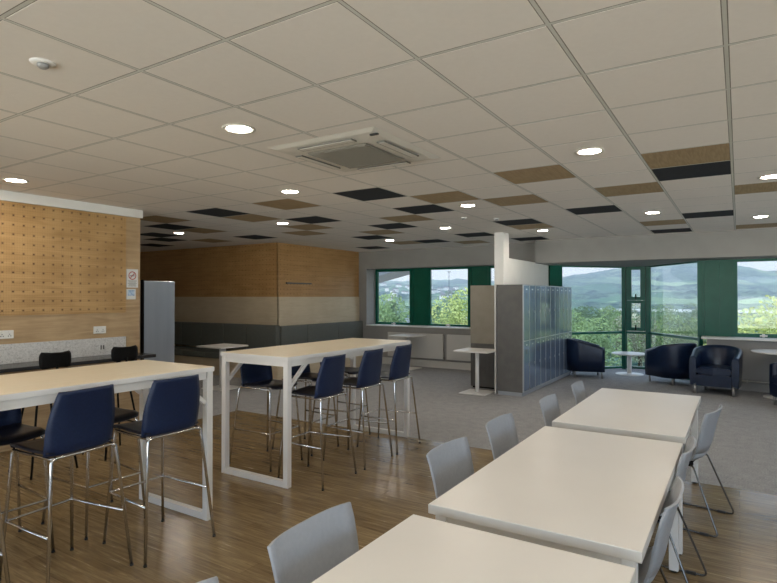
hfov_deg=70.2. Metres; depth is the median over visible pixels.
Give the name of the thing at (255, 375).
bar stool
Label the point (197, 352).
seat cushion
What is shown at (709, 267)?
trim
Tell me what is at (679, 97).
ceiling
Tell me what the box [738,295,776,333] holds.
tree
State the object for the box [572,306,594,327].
tree
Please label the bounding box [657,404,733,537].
chair
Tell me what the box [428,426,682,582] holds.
dining table
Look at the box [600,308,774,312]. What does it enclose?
field
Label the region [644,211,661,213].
recessed light
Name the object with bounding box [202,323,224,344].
cushion
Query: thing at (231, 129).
diffuser
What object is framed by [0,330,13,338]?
wall socket
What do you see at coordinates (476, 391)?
pedestal table
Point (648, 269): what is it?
trim
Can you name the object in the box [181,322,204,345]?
cushion
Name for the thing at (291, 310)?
panel
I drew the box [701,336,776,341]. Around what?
window sill
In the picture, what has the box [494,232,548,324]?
wall
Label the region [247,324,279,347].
cushion
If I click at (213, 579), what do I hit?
chair
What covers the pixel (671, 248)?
wall
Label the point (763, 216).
recessed light
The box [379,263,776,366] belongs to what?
outdoor scenery
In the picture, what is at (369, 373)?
bar stool
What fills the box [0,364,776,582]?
floor
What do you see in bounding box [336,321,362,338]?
cushion
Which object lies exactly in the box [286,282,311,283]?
vent strip
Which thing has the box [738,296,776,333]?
tree
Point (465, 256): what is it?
wall
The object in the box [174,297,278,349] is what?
panel
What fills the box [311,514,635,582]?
dining table
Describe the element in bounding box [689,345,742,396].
armchair
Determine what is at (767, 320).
tree
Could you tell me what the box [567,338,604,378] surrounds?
armchair
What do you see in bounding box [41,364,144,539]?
bar stool
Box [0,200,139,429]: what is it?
wall
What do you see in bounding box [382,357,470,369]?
baseboard
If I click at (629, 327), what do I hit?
window pane
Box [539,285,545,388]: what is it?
locker
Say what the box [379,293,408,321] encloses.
tree
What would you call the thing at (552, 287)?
locker
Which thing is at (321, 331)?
cushion
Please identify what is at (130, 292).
picture
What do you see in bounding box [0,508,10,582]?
bar stool
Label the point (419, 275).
panel
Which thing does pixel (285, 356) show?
bar table
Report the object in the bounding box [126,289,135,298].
notice
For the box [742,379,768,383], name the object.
pipe
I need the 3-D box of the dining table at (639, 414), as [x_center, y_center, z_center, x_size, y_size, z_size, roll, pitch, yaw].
[1.908,1.268,4.284,0.813,0.740,1.643,0,-1,32]
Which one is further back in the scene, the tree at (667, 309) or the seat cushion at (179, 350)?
the tree at (667, 309)
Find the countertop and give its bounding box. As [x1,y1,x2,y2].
[0,352,155,372]
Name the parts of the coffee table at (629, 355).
plate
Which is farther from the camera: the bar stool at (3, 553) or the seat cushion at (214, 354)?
the seat cushion at (214, 354)
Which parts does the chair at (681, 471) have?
seat, sled leg, sled leg, backrest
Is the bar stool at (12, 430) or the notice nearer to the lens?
the bar stool at (12, 430)
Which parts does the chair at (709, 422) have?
sled leg, seat, sled leg, backrest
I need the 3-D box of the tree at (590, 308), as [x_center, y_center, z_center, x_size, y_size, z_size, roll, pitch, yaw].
[26.305,5.240,72.603,7.043,6.877,4.451,0,-1,-22]
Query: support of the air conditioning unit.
attached to the ceiling
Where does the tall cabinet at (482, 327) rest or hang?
on the floor
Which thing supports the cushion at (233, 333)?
on the bench at (186, 333)
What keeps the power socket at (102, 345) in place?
attached to the upstand
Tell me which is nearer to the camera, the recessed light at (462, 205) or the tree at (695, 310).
the recessed light at (462, 205)
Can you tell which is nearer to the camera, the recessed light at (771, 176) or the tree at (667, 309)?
the recessed light at (771, 176)
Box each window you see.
[375,268,411,324]
[428,267,469,326]
[488,266,493,284]
[549,265,623,368]
[626,266,646,368]
[648,261,702,379]
[733,258,776,337]
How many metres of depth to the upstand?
6.15 m
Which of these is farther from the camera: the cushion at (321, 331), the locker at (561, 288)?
the cushion at (321, 331)
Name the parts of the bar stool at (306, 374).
leg, backrest, seat, leg, leg, leg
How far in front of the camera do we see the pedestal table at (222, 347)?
9.61 m
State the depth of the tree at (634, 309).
117.93 m
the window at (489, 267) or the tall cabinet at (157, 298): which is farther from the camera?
the window at (489, 267)
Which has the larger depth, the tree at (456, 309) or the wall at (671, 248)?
the tree at (456, 309)
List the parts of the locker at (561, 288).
door, door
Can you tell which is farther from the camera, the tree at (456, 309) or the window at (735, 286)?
the tree at (456, 309)
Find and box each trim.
[0,190,142,218]
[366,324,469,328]
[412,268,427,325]
[469,266,487,293]
[621,266,650,368]
[697,260,702,336]
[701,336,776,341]
[702,260,717,335]
[717,259,732,336]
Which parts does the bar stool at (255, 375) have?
leg, backrest, leg, seat frame, seat, leg, leg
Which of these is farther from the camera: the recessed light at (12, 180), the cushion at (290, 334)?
the cushion at (290, 334)
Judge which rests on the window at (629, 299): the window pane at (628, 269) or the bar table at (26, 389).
the window pane at (628, 269)
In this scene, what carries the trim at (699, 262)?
attached to the wall at (671, 248)
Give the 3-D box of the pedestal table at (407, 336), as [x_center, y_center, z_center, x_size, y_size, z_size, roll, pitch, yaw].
[0.430,1.335,12.261,0.620,0.745,0.620,0,-1,32]
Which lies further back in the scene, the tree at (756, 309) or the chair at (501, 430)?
the tree at (756, 309)
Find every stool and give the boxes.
[0,374,54,552]
[0,384,133,582]
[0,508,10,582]
[8,350,78,479]
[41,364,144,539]
[82,345,137,460]
[102,374,215,567]
[229,347,302,471]
[272,343,338,455]
[277,354,356,490]
[312,339,370,441]
[323,348,392,469]
[357,344,420,454]
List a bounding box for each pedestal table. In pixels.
[196,343,247,390]
[389,334,426,369]
[453,348,494,395]
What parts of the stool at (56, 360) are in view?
leg, backrest, leg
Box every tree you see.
[379,292,408,321]
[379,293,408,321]
[432,287,467,324]
[432,302,447,322]
[432,308,453,323]
[438,289,467,315]
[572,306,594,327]
[572,310,610,346]
[572,316,633,365]
[573,305,607,341]
[594,306,620,326]
[596,307,637,350]
[611,313,663,365]
[612,303,653,337]
[632,305,676,336]
[634,313,697,352]
[651,303,675,323]
[654,308,705,342]
[670,316,705,346]
[673,302,696,325]
[705,304,776,344]
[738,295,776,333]
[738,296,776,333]
[739,320,775,332]
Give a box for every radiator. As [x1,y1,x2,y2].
[388,332,444,359]
[447,334,470,360]
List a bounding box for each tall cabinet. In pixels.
[140,280,174,390]
[470,285,494,388]
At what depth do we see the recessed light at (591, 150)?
4.16 m
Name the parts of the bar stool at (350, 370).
leg, leg, seat, leg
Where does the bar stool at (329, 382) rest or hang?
on the floor
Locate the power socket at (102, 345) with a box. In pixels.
[100,343,104,350]
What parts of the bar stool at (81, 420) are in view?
leg, leg, seat, seat frame, leg, backrest, leg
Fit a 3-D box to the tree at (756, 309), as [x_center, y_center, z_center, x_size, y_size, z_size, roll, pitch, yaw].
[16.530,4.000,25.456,3.709,6.848,5.869,0,-1,37]
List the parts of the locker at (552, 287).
door, door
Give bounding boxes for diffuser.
[6,179,24,181]
[227,126,250,132]
[579,149,600,153]
[762,175,776,178]
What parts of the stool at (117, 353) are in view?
leg, leg, backrest, leg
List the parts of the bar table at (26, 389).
apron frame, leg, floor rail, leg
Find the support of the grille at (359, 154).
attached to the air conditioning unit
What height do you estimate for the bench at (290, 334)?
1.000 m
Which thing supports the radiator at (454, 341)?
attached to the wall at (465, 256)
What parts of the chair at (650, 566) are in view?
seat, sled leg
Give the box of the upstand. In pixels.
[0,336,125,364]
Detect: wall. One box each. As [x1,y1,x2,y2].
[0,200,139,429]
[359,243,534,362]
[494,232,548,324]
[535,228,776,387]
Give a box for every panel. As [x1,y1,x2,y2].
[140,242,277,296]
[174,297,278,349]
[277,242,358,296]
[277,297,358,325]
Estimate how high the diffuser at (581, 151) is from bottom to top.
0.002 m
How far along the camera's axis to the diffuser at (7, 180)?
5.20 m
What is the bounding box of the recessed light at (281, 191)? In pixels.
[280,190,300,193]
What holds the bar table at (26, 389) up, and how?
on the floor
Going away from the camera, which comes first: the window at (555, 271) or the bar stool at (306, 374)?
the bar stool at (306, 374)
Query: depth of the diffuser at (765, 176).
5.07 m
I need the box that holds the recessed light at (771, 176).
[758,174,776,179]
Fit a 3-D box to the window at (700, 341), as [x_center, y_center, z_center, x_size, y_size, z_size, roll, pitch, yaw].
[5.668,0.552,11.036,0.071,2.250,1.859,0,-1,-3]
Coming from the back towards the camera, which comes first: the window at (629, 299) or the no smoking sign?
the window at (629, 299)
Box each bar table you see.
[0,360,213,520]
[221,338,409,488]
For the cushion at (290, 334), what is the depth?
11.39 m
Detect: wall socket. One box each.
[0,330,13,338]
[93,326,105,333]
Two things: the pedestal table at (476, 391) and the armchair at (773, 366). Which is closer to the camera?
the armchair at (773, 366)
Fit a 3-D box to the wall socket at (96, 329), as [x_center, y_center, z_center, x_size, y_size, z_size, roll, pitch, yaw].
[-3.428,0.456,6.568,0.018,0.086,0.148,0,-1,32]
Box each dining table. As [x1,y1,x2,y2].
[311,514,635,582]
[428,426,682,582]
[552,388,700,554]
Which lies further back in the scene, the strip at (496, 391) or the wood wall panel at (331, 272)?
the wood wall panel at (331, 272)
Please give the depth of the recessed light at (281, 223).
8.26 m
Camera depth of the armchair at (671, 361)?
9.89 m
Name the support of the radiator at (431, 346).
attached to the wall at (465, 256)
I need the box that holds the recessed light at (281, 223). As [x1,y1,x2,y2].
[275,222,289,224]
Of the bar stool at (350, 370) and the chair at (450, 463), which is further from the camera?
the bar stool at (350, 370)
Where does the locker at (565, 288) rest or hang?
on the floor
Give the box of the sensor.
[29,58,56,69]
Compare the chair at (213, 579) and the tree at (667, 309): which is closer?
the chair at (213, 579)
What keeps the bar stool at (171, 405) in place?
on the floor
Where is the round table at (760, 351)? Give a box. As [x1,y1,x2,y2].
[751,349,776,399]
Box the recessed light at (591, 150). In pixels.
[575,147,604,155]
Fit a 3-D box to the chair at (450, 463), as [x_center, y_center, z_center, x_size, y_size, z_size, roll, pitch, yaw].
[0.486,1.220,2.825,0.563,0.809,0.537,0,-1,33]
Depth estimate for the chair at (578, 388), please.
5.09 m
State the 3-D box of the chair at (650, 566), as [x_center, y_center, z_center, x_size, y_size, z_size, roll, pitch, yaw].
[0.984,1.216,2.361,0.563,0.809,0.537,0,-1,32]
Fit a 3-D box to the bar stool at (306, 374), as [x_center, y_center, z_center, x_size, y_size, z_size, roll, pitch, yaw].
[-0.864,1.108,5.864,0.529,1.087,0.522,0,-1,34]
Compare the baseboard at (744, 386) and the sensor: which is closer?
the sensor
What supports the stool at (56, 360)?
on the floor
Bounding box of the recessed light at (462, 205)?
[459,204,476,207]
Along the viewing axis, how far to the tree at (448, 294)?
223.93 m
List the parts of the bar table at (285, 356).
leg, floor rail, cross rail, leg, apron frame, leg, floor rail, leg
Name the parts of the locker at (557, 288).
door, door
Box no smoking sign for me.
[126,269,137,287]
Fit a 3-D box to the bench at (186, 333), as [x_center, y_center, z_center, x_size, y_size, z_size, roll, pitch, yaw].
[-4.244,1.196,12.034,5.545,1.020,0.620,0,-1,32]
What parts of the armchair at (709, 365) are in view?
seat, leg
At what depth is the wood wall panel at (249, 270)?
12.12 m
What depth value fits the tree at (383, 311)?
73.80 m
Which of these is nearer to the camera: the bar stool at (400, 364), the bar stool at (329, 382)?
the bar stool at (329, 382)
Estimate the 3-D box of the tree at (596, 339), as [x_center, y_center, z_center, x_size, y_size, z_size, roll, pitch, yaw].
[20.273,5.285,54.210,4.328,5.895,6.848,0,-1,-20]
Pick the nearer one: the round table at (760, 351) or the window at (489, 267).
the round table at (760, 351)
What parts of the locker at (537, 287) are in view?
door, door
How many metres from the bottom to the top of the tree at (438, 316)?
6.391 m
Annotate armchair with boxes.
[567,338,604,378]
[645,343,696,385]
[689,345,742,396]
[769,362,776,404]
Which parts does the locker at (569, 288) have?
door, frame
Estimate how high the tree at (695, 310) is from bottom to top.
7.772 m
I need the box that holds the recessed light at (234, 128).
[222,123,255,133]
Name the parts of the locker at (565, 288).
door, door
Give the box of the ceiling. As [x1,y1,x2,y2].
[0,0,776,251]
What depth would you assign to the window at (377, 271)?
13.55 m
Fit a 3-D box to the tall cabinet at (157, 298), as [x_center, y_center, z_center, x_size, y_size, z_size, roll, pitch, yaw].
[-3.556,0.756,8.076,0.666,1.830,0.525,0,-1,32]
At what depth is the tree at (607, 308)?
147.70 m
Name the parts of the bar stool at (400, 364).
leg, leg, seat, seat frame, leg, backrest, leg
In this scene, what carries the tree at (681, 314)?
on the outdoor scenery
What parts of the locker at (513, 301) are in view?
frame, door, door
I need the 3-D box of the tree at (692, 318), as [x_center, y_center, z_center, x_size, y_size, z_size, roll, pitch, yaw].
[29.349,5.175,52.303,6.706,6.021,5.258,0,-1,-32]
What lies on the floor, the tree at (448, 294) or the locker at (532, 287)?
the locker at (532, 287)
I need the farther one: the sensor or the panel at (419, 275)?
the panel at (419, 275)
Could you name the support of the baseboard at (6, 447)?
attached to the wall at (53, 327)
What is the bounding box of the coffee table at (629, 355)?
[612,351,644,375]
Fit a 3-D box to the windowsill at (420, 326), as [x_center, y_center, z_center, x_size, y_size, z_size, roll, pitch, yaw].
[1.349,0.810,12.478,4.235,0.024,0.400,0,-1,32]
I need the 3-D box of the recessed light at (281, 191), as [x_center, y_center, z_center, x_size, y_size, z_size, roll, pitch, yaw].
[-1.024,-1.037,5.760,0.216,0.009,0.216,0,-1,32]
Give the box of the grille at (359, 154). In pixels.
[308,143,403,168]
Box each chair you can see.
[197,576,218,582]
[267,502,358,582]
[426,436,473,498]
[485,413,518,459]
[539,394,560,426]
[571,381,586,404]
[638,476,683,582]
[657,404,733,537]
[657,435,706,582]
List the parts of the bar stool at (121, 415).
leg, leg, leg, seat, leg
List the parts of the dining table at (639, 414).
leg, leg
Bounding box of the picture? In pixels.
[128,290,134,295]
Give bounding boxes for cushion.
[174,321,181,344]
[174,346,198,354]
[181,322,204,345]
[183,348,226,356]
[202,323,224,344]
[205,349,233,358]
[224,323,247,348]
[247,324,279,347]
[280,324,306,345]
[305,322,337,342]
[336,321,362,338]
[696,364,731,376]
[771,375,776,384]
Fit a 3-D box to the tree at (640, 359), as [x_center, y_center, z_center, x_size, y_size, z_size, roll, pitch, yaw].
[26.365,5.263,58.174,5.412,6.088,6.903,0,-1,16]
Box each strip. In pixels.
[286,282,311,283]
[495,285,497,393]
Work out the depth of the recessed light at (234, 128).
3.59 m
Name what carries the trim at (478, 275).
attached to the wall at (465, 256)
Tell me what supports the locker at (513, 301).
on the floor
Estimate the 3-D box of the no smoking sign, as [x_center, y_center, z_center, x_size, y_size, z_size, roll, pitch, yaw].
[-3.210,-0.164,6.927,0.008,0.230,0.156,0,-1,32]
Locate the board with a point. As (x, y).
(53, 260)
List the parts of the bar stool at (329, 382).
leg, leg, seat, seat frame, leg, backrest, leg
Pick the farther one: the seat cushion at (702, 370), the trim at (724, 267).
the trim at (724, 267)
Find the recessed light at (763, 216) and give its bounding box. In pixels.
[751,215,769,217]
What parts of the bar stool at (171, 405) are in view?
leg, leg, seat, seat frame, leg, backrest, leg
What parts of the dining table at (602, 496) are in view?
leg, apron frame, leg, leg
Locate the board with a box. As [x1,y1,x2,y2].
[0,201,125,315]
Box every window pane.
[626,267,645,299]
[626,300,645,330]
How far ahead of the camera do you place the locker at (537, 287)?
9.44 m
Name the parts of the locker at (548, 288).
door, door, frame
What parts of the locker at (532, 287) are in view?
door, door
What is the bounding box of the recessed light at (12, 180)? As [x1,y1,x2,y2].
[2,178,28,182]
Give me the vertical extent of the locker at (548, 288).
1.790 m
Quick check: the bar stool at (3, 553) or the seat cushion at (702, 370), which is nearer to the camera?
the bar stool at (3, 553)
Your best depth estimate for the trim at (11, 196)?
6.25 m
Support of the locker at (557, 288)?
on the floor
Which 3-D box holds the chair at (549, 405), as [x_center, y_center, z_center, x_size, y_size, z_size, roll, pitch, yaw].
[1.418,1.233,4.203,0.563,0.809,0.537,0,-1,31]
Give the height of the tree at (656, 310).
6.929 m
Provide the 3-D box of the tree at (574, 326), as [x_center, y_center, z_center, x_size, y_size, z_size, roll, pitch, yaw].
[19.435,5.048,57.386,6.848,6.364,4.328,0,-1,14]
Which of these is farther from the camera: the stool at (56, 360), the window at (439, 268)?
the window at (439, 268)
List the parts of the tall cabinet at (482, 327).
panel, ribbed panel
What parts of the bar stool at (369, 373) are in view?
leg, leg, seat, seat frame, leg, backrest, leg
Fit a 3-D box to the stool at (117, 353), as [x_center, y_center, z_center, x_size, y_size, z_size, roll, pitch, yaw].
[-2.808,1.100,5.661,0.450,1.104,0.420,0,-1,32]
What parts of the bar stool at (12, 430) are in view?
backrest, leg, seat, leg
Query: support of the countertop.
attached to the wall at (53, 327)
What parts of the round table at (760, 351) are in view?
plate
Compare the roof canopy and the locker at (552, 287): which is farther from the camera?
the roof canopy
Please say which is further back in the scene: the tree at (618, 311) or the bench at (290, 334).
the tree at (618, 311)
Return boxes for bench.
[174,321,282,379]
[280,321,362,372]
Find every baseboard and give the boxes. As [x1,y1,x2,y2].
[0,415,138,451]
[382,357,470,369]
[708,383,769,392]
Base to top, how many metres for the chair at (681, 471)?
0.809 m
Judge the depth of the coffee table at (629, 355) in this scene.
11.31 m
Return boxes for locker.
[497,284,529,396]
[528,285,534,393]
[534,285,540,390]
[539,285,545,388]
[544,286,550,385]
[549,286,554,383]
[554,286,559,381]
[558,286,563,379]
[562,287,567,377]
[566,287,571,375]
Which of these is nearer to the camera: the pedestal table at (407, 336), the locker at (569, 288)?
the locker at (569, 288)
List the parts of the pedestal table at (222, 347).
plate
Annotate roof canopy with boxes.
[379,271,408,282]
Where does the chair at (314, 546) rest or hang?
on the floor
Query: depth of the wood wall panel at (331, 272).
12.21 m
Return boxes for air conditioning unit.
[267,126,440,171]
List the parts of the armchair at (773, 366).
seat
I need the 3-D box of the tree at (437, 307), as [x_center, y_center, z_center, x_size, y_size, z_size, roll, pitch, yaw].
[10.608,6.211,125.927,8.266,7.554,6.553,0,-1,1]
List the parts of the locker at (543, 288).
door, frame, door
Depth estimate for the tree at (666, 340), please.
52.47 m

